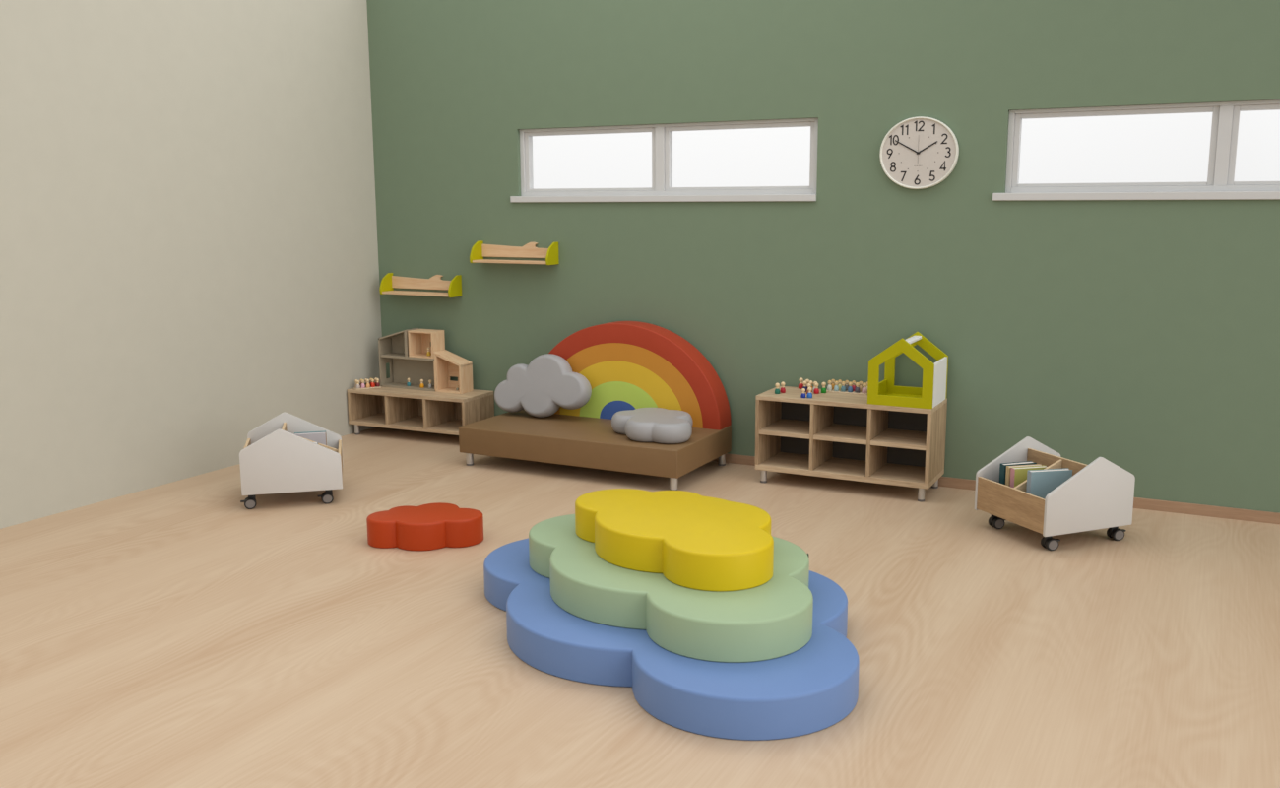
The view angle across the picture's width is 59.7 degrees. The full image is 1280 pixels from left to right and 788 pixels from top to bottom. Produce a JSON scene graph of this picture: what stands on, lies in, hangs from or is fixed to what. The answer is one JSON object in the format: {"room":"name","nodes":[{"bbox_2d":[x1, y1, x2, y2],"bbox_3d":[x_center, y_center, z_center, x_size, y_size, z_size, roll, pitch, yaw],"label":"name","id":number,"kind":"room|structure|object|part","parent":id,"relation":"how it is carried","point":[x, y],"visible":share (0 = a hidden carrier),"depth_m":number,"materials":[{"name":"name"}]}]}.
{"room":"children's room","nodes":[
{"label":"children's room","id":0,"kind":"room"},
{"bbox_2d":[0,0,382,528],"bbox_3d":[-5.339,-0.541,3.485,0.150,3.720,13.636,5,11,27],"label":"wall","id":1,"kind":"structure","parent":0,"point":[189,246],"depth_m":7.50,"materials":[{"name":"beige paint"}]},
{"bbox_2d":[0,426,1279,787],"bbox_3d":[0.190,1.816,0.987,12.589,0.120,13.636,5,11,27],"label":"floor","id":2,"kind":"structure","parent":0,"point":[181,633],"depth_m":4.80,"materials":[{"name":"brown wood"}]},
{"bbox_2d":[239,411,343,509],"bbox_3d":[-2.258,0.417,7.234,0.625,0.507,0.589,-3,10,-14],"label":"cart","id":3,"kind":"object","parent":2,"relation":"on","point":[273,459],"visible":1,"depth_m":6.97,"materials":[{"name":"white laminate"}]},
{"bbox_3d":[-2.178,0.414,6.955,0.606,0.406,0.018,-3,10,-14],"label":"panel","id":4,"kind":"part","parent":3,"relation":"part of","materials":[{"name":"white laminate"}]},
{"bbox_3d":[-2.320,0.320,7.500,0.606,0.406,0.018,-3,10,-14],"label":"panel","id":5,"kind":"part","parent":3,"relation":"part of","materials":[{"name":"white laminate"}]},
{"bbox_2d":[294,432,326,445],"bbox_3d":[-2.174,0.387,7.371,0.203,0.262,0.030,-3,10,-14],"label":"book","id":6,"kind":"object","parent":3,"relation":"in","point":[320,437],"visible":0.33,"depth_m":7.35,"materials":[{"name":"paper"}]},
{"bbox_2d":[294,430,326,436],"bbox_3d":[-2.181,0.381,7.396,0.203,0.266,0.013,-3,10,-14],"label":"book","id":7,"kind":"object","parent":3,"relation":"in","point":[323,430],"visible":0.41,"depth_m":7.37,"materials":[{"name":"paint"}]},
{"bbox_2d":[347,382,494,435],"bbox_3d":[-1.788,0.155,9.091,1.145,0.379,0.420,4,11,25],"label":"storage unit","id":8,"kind":"object","parent":2,"relation":"on","point":[382,407],"visible":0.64,"depth_m":9.01,"materials":[{"name":"brown wood"}]},
{"bbox_3d":[-2.332,0.281,9.185,0.044,0.075,0.044,4,11,25],"label":"leg","id":9,"kind":"part","parent":8,"relation":"part of","materials":[{"name":"metal"}]},
{"bbox_3d":[-2.294,0.072,9.321,0.024,0.235,0.420,4,11,25],"label":"panel","id":10,"kind":"part","parent":8,"relation":"part of","materials":[{"name":"brown wood"}]},
{"bbox_2d":[353,385,381,389],"bbox_3d":[-2.244,-0.053,9.169,0.210,0.008,0.076,-6,12,-30],"label":"tray","id":11,"kind":"object","parent":8,"relation":"on","point":[370,386],"visible":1,"depth_m":9.14,"materials":[{"name":"brown wood"}]},
{"bbox_2d":[361,379,365,387],"bbox_3d":[-2.269,-0.086,9.125,0.034,0.070,0.034,5,11,27],"label":"doll","id":12,"kind":"object","parent":11,"relation":"on","point":[362,380],"visible":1,"depth_m":9.12,"materials":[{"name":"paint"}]},
{"bbox_2d":[370,378,375,386],"bbox_3d":[-2.199,-0.093,9.167,0.034,0.070,0.034,5,11,27],"label":"doll","id":13,"kind":"object","parent":11,"relation":"on","point":[372,384],"visible":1,"depth_m":9.16,"materials":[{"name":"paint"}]},
{"bbox_2d":[375,378,380,386],"bbox_3d":[-2.164,-0.097,9.188,0.034,0.070,0.034,5,11,27],"label":"doll","id":14,"kind":"object","parent":11,"relation":"on","point":[377,384],"visible":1,"depth_m":9.18,"materials":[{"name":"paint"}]},
{"bbox_3d":[-1.787,0.240,9.106,1.145,0.028,0.420,4,11,25],"label":"panel","id":15,"kind":"part","parent":8,"relation":"part of","materials":[{"name":"brown wood"}]},
{"bbox_3d":[-1.789,-0.018,9.060,1.145,0.028,0.420,4,11,25],"label":"panel","id":16,"kind":"part","parent":8,"relation":"part of","materials":[{"name":"brown wood"}]},
{"bbox_3d":[-1.701,0.079,9.262,1.097,0.235,0.008,4,11,25],"label":"panel","id":17,"kind":"part","parent":8,"relation":"part of","materials":[{"name":"brown wood"}]},
{"bbox_2d":[378,327,473,393],"bbox_3d":[-1.752,-0.284,9.080,0.827,0.487,0.160,5,11,27],"label":"dollhouse","id":18,"kind":"object","parent":8,"relation":"on","point":[406,352],"visible":0.99,"depth_m":9.09,"materials":[{"name":"grey paint"}]},
{"bbox_3d":[-1.866,-0.417,9.117,0.024,0.207,0.160,5,11,27],"label":"post","id":19,"kind":"part","parent":18,"relation":"part of","materials":[{"name":"brown wood"}]},
{"bbox_3d":[-1.857,-0.060,9.175,0.552,0.016,0.160,5,11,27],"label":"panel","id":20,"kind":"part","parent":18,"relation":"part of","materials":[{"name":"brown wood"}]},
{"bbox_3d":[-1.824,-0.304,9.200,0.552,0.455,0.009,5,11,27],"label":"panel","id":21,"kind":"part","parent":18,"relation":"part of","materials":[{"name":"brown wood"}]},
{"bbox_2d":[419,379,424,387],"bbox_3d":[-1.777,-0.088,9.077,0.034,0.071,0.034,5,11,27],"label":"doll","id":22,"kind":"object","parent":18,"relation":"in","point":[421,385],"visible":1,"depth_m":9.07,"materials":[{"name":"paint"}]},
{"bbox_3d":[-1.282,0.150,8.845,0.024,0.235,0.420,4,11,25],"label":"panel","id":23,"kind":"part","parent":8,"relation":"part of","materials":[{"name":"brown wood"}]},
{"bbox_2d":[366,502,483,550],"bbox_3d":[-1.199,0.753,6.304,0.594,0.156,0.492,5,11,27],"label":"floor cushion","id":24,"kind":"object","parent":2,"relation":"on","point":[437,525],"depth_m":6.17,"materials":[{"name":"fabric"}]},
{"bbox_2d":[458,409,731,490],"bbox_3d":[-0.323,0.374,8.055,1.748,0.289,0.911,5,11,27],"label":"bench","id":25,"kind":"object","parent":2,"relation":"on","point":[561,439],"visible":0.94,"depth_m":7.72,"materials":[{"name":"brown leather"}]},
{"bbox_3d":[-1.236,0.461,8.095,0.052,0.086,0.052,5,11,27],"label":"leg","id":26,"kind":"part","parent":25,"relation":"part of","materials":[{"name":"metal"}]},
{"bbox_2d":[494,353,591,417],"bbox_3d":[-0.729,-0.063,8.342,0.811,0.475,0.228,4,11,23],"label":"pillow","id":27,"kind":"object","parent":25,"relation":"on","point":[548,383],"visible":1,"depth_m":8.26,"materials":[{"name":"grey fabric"}]},
{"bbox_2d":[548,320,731,430],"bbox_3d":[-0.103,-0.174,8.262,1.608,0.717,0.200,5,11,27],"label":"rainbow backrest","id":28,"kind":"object","parent":25,"relation":"on","point":[627,365],"visible":0.79,"depth_m":8.09,"materials":[{"name":"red fabric"}]},
{"bbox_2d":[611,407,692,444],"bbox_3d":[0.104,0.212,7.717,0.655,0.140,0.595,5,11,27],"label":"pillow","id":29,"kind":"object","parent":25,"relation":"on","point":[644,424],"visible":1,"depth_m":7.49,"materials":[{"name":"grey fabric"}]},
{"bbox_3d":[0.223,0.584,7.346,0.052,0.086,0.052,5,11,27],"label":"leg","id":30,"kind":"part","parent":25,"relation":"part of","materials":[{"name":"metal"}]},
{"bbox_3d":[0.592,0.460,8.046,0.052,0.086,0.052,5,11,27],"label":"leg","id":31,"kind":"part","parent":25,"relation":"part of","materials":[{"name":"metal"}]},
{"bbox_2d":[483,538,859,740],"bbox_3d":[0.054,0.979,4.957,2.054,0.161,1.593,5,11,27],"label":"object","id":32,"kind":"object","parent":2,"relation":"on","point":[810,688],"depth_m":4.26,"materials":[{"name":"blue fabric"}]},
{"bbox_2d":[528,513,813,662],"bbox_3d":[0.142,0.801,5.035,1.678,0.163,1.070,9,14,44],"label":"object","id":33,"kind":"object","parent":32,"relation":"on","point":[773,618],"depth_m":4.54,"materials":[{"name":"green fabric"}]},
{"bbox_2d":[575,488,773,591],"bbox_3d":[0.170,0.628,5.086,1.178,0.160,0.735,9,14,43],"label":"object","id":34,"kind":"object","parent":33,"relation":"on","point":[697,542],"depth_m":4.83,"materials":[{"name":"yellow plastic"}]},
{"bbox_2d":[755,385,947,502],"bbox_3d":[1.396,0.316,7.434,1.168,0.601,0.447,5,11,27],"label":"storage unit","id":35,"kind":"object","parent":2,"relation":"on","point":[828,434],"visible":0.94,"depth_m":7.44,"materials":[{"name":"brown wood"}]},
{"bbox_3d":[0.839,0.548,7.559,0.044,0.078,0.044,5,11,27],"label":"leg","id":36,"kind":"part","parent":35,"relation":"part of","materials":[{"name":"metal"}]},
{"bbox_3d":[0.888,0.223,7.685,0.024,0.444,0.447,5,11,27],"label":"panel","id":37,"kind":"part","parent":35,"relation":"part of","materials":[{"name":"brown wood"}]},
{"bbox_2d":[774,383,779,393],"bbox_3d":[0.926,-0.039,7.510,0.036,0.075,0.036,5,11,27],"label":"doll","id":38,"kind":"object","parent":35,"relation":"on","point":[777,390],"visible":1,"depth_m":7.50,"materials":[{"name":"paint"}]},
{"bbox_2d":[779,381,785,392],"bbox_3d":[0.969,-0.047,7.555,0.036,0.075,0.036,5,11,27],"label":"doll","id":39,"kind":"object","parent":35,"relation":"on","point":[783,389],"visible":1,"depth_m":7.55,"materials":[{"name":"paint"}]},
{"bbox_2d":[759,418,810,439],"bbox_3d":[1.055,0.235,7.594,0.357,0.028,0.433,5,11,27],"label":"shelf","id":40,"kind":"object","parent":35,"relation":"attached to","point":[789,427],"depth_m":7.54,"materials":[{"name":"brown wood"}]},
{"bbox_2d":[798,377,803,388],"bbox_3d":[1.115,-0.076,7.717,0.036,0.075,0.036,5,11,27],"label":"doll","id":41,"kind":"object","parent":35,"relation":"on","point":[800,379],"visible":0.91,"depth_m":7.71,"materials":[{"name":"paint"}]},
{"bbox_2d":[800,387,805,397],"bbox_3d":[1.077,-0.007,7.351,0.032,0.065,0.032,5,11,27],"label":"doll","id":42,"kind":"object","parent":35,"relation":"on","point":[802,395],"visible":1,"depth_m":7.34,"materials":[{"name":"paint"}]},
{"bbox_2d":[802,380,807,391],"bbox_3d":[1.122,-0.054,7.592,0.036,0.075,0.036,5,11,27],"label":"doll","id":43,"kind":"object","parent":35,"relation":"on","point":[804,382],"visible":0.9,"depth_m":7.58,"materials":[{"name":"paint"}]},
{"bbox_2d":[806,386,812,397],"bbox_3d":[1.118,-0.011,7.346,0.036,0.075,0.036,5,11,27],"label":"doll","id":44,"kind":"object","parent":35,"relation":"on","point":[809,395],"visible":1,"depth_m":7.33,"materials":[{"name":"paint"}]},
{"bbox_2d":[813,382,819,393],"bbox_3d":[1.189,-0.041,7.512,0.036,0.075,0.036,5,11,27],"label":"doll","id":45,"kind":"object","parent":35,"relation":"on","point":[816,390],"visible":1,"depth_m":7.50,"materials":[{"name":"paint"}]},
{"bbox_2d":[821,382,826,392],"bbox_3d":[1.242,-0.045,7.537,0.036,0.075,0.036,5,11,27],"label":"doll","id":46,"kind":"object","parent":35,"relation":"on","point":[823,389],"visible":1,"depth_m":7.53,"materials":[{"name":"paint"}]},
{"bbox_2d":[813,423,866,444],"bbox_3d":[1.393,0.264,7.420,0.357,0.028,0.433,5,11,27],"label":"shelf","id":47,"kind":"object","parent":35,"relation":"attached to","point":[840,432],"depth_m":7.37,"materials":[{"name":"brown wood"}]},
{"bbox_2d":[826,388,867,394],"bbox_3d":[1.405,-0.016,7.564,0.300,0.008,0.097,5,11,27],"label":"tray","id":48,"kind":"object","parent":35,"relation":"on","point":[832,390],"visible":0.46,"depth_m":7.52,"materials":[{"name":"brown wood"}]},
{"bbox_2d":[827,380,831,390],"bbox_3d":[1.291,-0.060,7.588,0.034,0.070,0.034,5,11,27],"label":"doll","id":49,"kind":"object","parent":48,"relation":"on","point":[829,387],"visible":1,"depth_m":7.58,"materials":[{"name":"paint"}]},
{"bbox_2d":[833,380,838,390],"bbox_3d":[1.334,-0.056,7.566,0.034,0.070,0.034,5,11,27],"label":"doll","id":50,"kind":"object","parent":48,"relation":"on","point":[836,387],"visible":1,"depth_m":7.55,"materials":[{"name":"paint"}]},
{"bbox_2d":[837,379,841,389],"bbox_3d":[1.365,-0.064,7.610,0.034,0.070,0.034,5,11,27],"label":"doll","id":51,"kind":"object","parent":48,"relation":"on","point":[839,380],"visible":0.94,"depth_m":7.60,"materials":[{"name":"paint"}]},
{"bbox_2d":[840,381,845,391],"bbox_3d":[1.377,-0.053,7.543,0.034,0.070,0.034,5,11,27],"label":"doll","id":52,"kind":"object","parent":48,"relation":"on","point":[843,388],"visible":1,"depth_m":7.53,"materials":[{"name":"paint"}]},
{"bbox_2d":[844,380,848,389],"bbox_3d":[1.409,-0.061,7.588,0.034,0.070,0.034,5,11,27],"label":"doll","id":53,"kind":"object","parent":48,"relation":"on","point":[846,381],"visible":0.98,"depth_m":7.58,"materials":[{"name":"paint"}]},
{"bbox_2d":[847,381,852,391],"bbox_3d":[1.421,-0.049,7.521,0.034,0.070,0.034,5,11,27],"label":"doll","id":54,"kind":"object","parent":48,"relation":"on","point":[850,389],"visible":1,"depth_m":7.51,"materials":[{"name":"paint"}]},
{"bbox_2d":[851,380,855,390],"bbox_3d":[1.452,-0.057,7.566,0.034,0.070,0.034,5,11,27],"label":"doll","id":55,"kind":"object","parent":48,"relation":"on","point":[853,381],"visible":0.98,"depth_m":7.55,"materials":[{"name":"paint"}]},
{"bbox_2d":[854,382,859,392],"bbox_3d":[1.464,-0.045,7.499,0.034,0.070,0.034,5,11,27],"label":"doll","id":56,"kind":"object","parent":48,"relation":"on","point":[857,390],"visible":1,"depth_m":7.49,"materials":[{"name":"paint"}]},
{"bbox_2d":[858,381,862,391],"bbox_3d":[1.495,-0.053,7.543,0.034,0.070,0.034,5,11,27],"label":"doll","id":57,"kind":"object","parent":48,"relation":"on","point":[861,382],"visible":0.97,"depth_m":7.53,"materials":[{"name":"paint"}]},
{"bbox_2d":[861,382,867,392],"bbox_3d":[1.507,-0.042,7.477,0.034,0.070,0.034,5,11,27],"label":"doll","id":58,"kind":"object","parent":48,"relation":"on","point":[864,390],"visible":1,"depth_m":7.47,"materials":[{"name":"paint"}]},
{"bbox_3d":[1.397,0.503,7.467,1.168,0.036,0.447,5,11,27],"label":"panel","id":59,"kind":"part","parent":35,"relation":"part of","materials":[{"name":"brown wood"}]},
{"bbox_3d":[1.395,0.034,7.384,1.168,0.028,0.447,5,11,27],"label":"panel","id":60,"kind":"part","parent":35,"relation":"part of","materials":[{"name":"brown wood"}]},
{"bbox_3d":[1.495,0.233,7.614,1.120,0.444,0.008,5,11,27],"label":"panel","id":61,"kind":"part","parent":35,"relation":"part of","materials":[{"name":"beige wood"}]},
{"bbox_2d":[870,428,926,449],"bbox_3d":[1.732,0.293,7.247,0.357,0.028,0.433,5,11,27],"label":"shelf","id":62,"kind":"object","parent":35,"relation":"attached to","point":[910,438],"depth_m":7.19,"materials":[{"name":"brown wood"}]},
{"bbox_2d":[867,331,948,409],"bbox_3d":[1.727,-0.165,7.169,0.412,0.433,0.410,5,11,27],"label":"house","id":63,"kind":"object","parent":35,"relation":"on","point":[933,390],"visible":1,"depth_m":7.07,"materials":[{"name":"green paint"}]},
{"bbox_3d":[1.554,-0.018,7.286,0.018,0.105,0.374,5,11,27],"label":"panel","id":64,"kind":"part","parent":63,"relation":"part of","materials":[{"name":"green paint"}]},
{"bbox_3d":[1.728,0.042,7.205,0.372,0.014,0.374,5,11,27],"label":"panel","id":65,"kind":"part","parent":63,"relation":"part of","materials":[{"name":"green paint"}]},
{"bbox_3d":[1.817,-0.195,7.340,0.412,0.433,0.018,5,11,27],"label":"house frame","id":66,"kind":"part","parent":63,"relation":"part of","materials":[{"name":"green paint"}]},
{"bbox_3d":[1.900,-0.074,7.093,0.018,0.279,0.374,5,11,27],"label":"panel","id":67,"kind":"part","parent":63,"relation":"part of","materials":[{"name":"white wood"}]},
{"bbox_3d":[1.787,0.628,7.073,0.044,0.078,0.044,5,11,27],"label":"leg","id":68,"kind":"part","parent":35,"relation":"part of","materials":[{"name":"metal"}]},
{"bbox_3d":[1.903,0.309,7.165,0.024,0.444,0.447,5,11,27],"label":"panel","id":69,"kind":"part","parent":35,"relation":"part of","materials":[{"name":"brown wood"}]},
{"bbox_2d":[974,436,1135,550],"bbox_3d":[2.354,0.550,6.338,0.625,0.507,0.589,-4,11,-21],"label":"cart","id":70,"kind":"object","parent":2,"relation":"on","point":[1098,494],"visible":0.98,"depth_m":6.12,"materials":[{"name":"white laminate"}]},
{"bbox_3d":[2.239,0.456,6.587,0.606,0.406,0.018,-4,11,-21],"label":"panel","id":71,"kind":"part","parent":70,"relation":"part of","materials":[{"name":"white laminate"}]},
{"bbox_2d":[999,460,1036,484],"bbox_3d":[2.180,0.527,6.443,0.213,0.262,0.045,-3,10,-16],"label":"book","id":72,"kind":"object","parent":70,"relation":"on","point":[1002,467],"visible":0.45,"depth_m":6.41,"materials":[{"name":"paper"}]},
{"bbox_2d":[1005,463,1044,486],"bbox_3d":[2.204,0.537,6.396,0.223,0.258,0.032,-2,10,-12],"label":"book","id":73,"kind":"object","parent":70,"relation":"in","point":[1007,475],"visible":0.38,"depth_m":6.36,"materials":[{"name":"paper"}]},
{"bbox_2d":[1010,465,1046,487],"bbox_3d":[2.220,0.544,6.357,0.223,0.258,0.040,-2,10,-12],"label":"book","id":74,"kind":"object","parent":70,"relation":"on","point":[1018,475],"visible":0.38,"depth_m":6.31,"materials":[{"name":"paper"}]},
{"bbox_2d":[1025,467,1072,498],"bbox_3d":[2.278,0.559,6.215,0.248,0.276,0.042,-2,10,-10],"label":"book","id":75,"kind":"object","parent":70,"relation":"on","point":[1040,482],"visible":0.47,"depth_m":6.18,"materials":[{"name":"paper"}]},
{"bbox_3d":[2.451,0.546,6.064,0.606,0.406,0.018,-4,11,-21],"label":"panel","id":76,"kind":"part","parent":70,"relation":"part of","materials":[{"name":"white laminate"}]},
{"bbox_2d":[366,0,1279,512],"bbox_3d":[3.288,-1.123,6.547,12.289,3.720,0.150,5,11,27],"label":"wall","id":77,"kind":"structure","parent":0,"point":[1142,337],"depth_m":7.33,"materials":[{"name":"green paint"}]},
{"bbox_2d":[379,272,461,297],"bbox_3d":[-1.794,-0.889,9.091,0.718,0.170,0.163,5,11,27],"label":"wall shelf","id":78,"kind":"object","parent":77,"relation":"attached to","point":[389,282],"visible":1,"depth_m":9.13,"materials":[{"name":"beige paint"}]},
{"bbox_3d":[-2.105,-0.915,9.250,0.018,0.170,0.163,5,11,27],"label":"panel","id":79,"kind":"part","parent":78,"relation":"part of","materials":[{"name":"green paint"}]},
{"bbox_3d":[-1.484,-0.863,8.932,0.018,0.170,0.163,5,11,27],"label":"panel","id":80,"kind":"part","parent":78,"relation":"part of","materials":[{"name":"green paint"}]},
{"bbox_2d":[469,240,559,264],"bbox_3d":[-0.978,-1.093,8.624,0.718,0.170,0.163,5,11,27],"label":"wall shelf","id":81,"kind":"object","parent":77,"relation":"attached to","point":[479,250],"visible":1,"depth_m":8.66,"materials":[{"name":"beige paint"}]},
{"bbox_3d":[-1.289,-1.119,8.783,0.018,0.170,0.163,5,11,27],"label":"panel","id":82,"kind":"part","parent":81,"relation":"part of","materials":[{"name":"green paint"}]},
{"bbox_3d":[-0.668,-1.067,8.465,0.018,0.170,0.163,5,11,27],"label":"panel","id":83,"kind":"part","parent":81,"relation":"part of","materials":[{"name":"green paint"}]},
{"bbox_2d":[510,118,818,202],"bbox_3d":[0.119,-1.675,8.091,2.465,0.552,0.142,5,11,27],"label":"window","id":84,"kind":"structure","parent":77,"relation":"in","point":[770,160],"depth_m":8.03,"materials":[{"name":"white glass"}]},
{"bbox_3d":[-0.371,-1.751,8.372,1.131,0.449,0.060,5,11,27],"label":"sash","id":85,"kind":"part","parent":84,"relation":"part of","materials":[{"name":"white glass"}]},
{"bbox_3d":[-0.371,-1.748,8.371,1.071,0.407,0.006,5,11,27],"label":"glass pane","id":86,"kind":"part","parent":84,"relation":"part of","materials":[{"name":"white"}]},
{"bbox_3d":[0.117,-1.425,8.128,2.465,0.047,0.127,5,11,27],"label":"sill","id":87,"kind":"part","parent":84,"relation":"part of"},
{"bbox_3d":[0.695,-1.661,7.825,1.131,0.449,0.060,5,11,27],"label":"sash","id":88,"kind":"part","parent":84,"relation":"part of","materials":[{"name":"white glass"}]},
{"bbox_3d":[0.694,-1.658,7.825,1.071,0.407,0.006,5,11,27],"label":"glass pane","id":89,"kind":"part","parent":84,"relation":"part of","materials":[{"name":"white"}]},
{"bbox_2d":[879,116,959,189],"bbox_3d":[1.789,-1.546,7.156,0.503,0.455,0.037,5,11,27],"label":"wall clock","id":90,"kind":"object","parent":77,"relation":"attached to","point":[920,152],"visible":1,"depth_m":7.15,"materials":[{"name":"white plastic"}]},
{"bbox_2d":[712,452,1279,523],"bbox_3d":[3.261,0.689,6.791,12.288,0.067,0.012,5,11,27],"label":"baseboard","id":91,"kind":"structure","parent":77,"relation":"attached to","point":[1138,502],"depth_m":6.78,"materials":[{"name":"brown wood"}]},
{"bbox_2d":[992,99,1279,200],"bbox_3d":[3.363,-1.401,6.429,2.530,0.552,0.142,5,11,27],"label":"window","id":92,"kind":"structure","parent":77,"relation":"in","point":[1220,150],"depth_m":6.62,"materials":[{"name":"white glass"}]},
{"bbox_3d":[2.844,-1.480,6.724,1.131,0.449,0.060,5,11,27],"label":"sash","id":93,"kind":"part","parent":92,"relation":"part of","materials":[{"name":"white glass"}]},
{"bbox_3d":[2.844,-1.476,6.723,1.071,0.407,0.006,5,11,27],"label":"glass pane","id":94,"kind":"part","parent":92,"relation":"part of","materials":[{"name":"white"}]},
{"bbox_3d":[3.361,-1.151,6.466,2.530,0.047,0.127,5,11,27],"label":"sill","id":95,"kind":"part","parent":92,"relation":"part of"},
{"bbox_3d":[3.910,-1.390,6.177,1.131,0.449,0.060,5,11,27],"label":"sash","id":96,"kind":"part","parent":92,"relation":"part of","materials":[{"name":"white glass"}]},
{"bbox_3d":[3.909,-1.386,6.177,1.071,0.407,0.006,5,11,27],"label":"glass pane","id":97,"kind":"part","parent":92,"relation":"part of","materials":[{"name":"white"}]}
]}

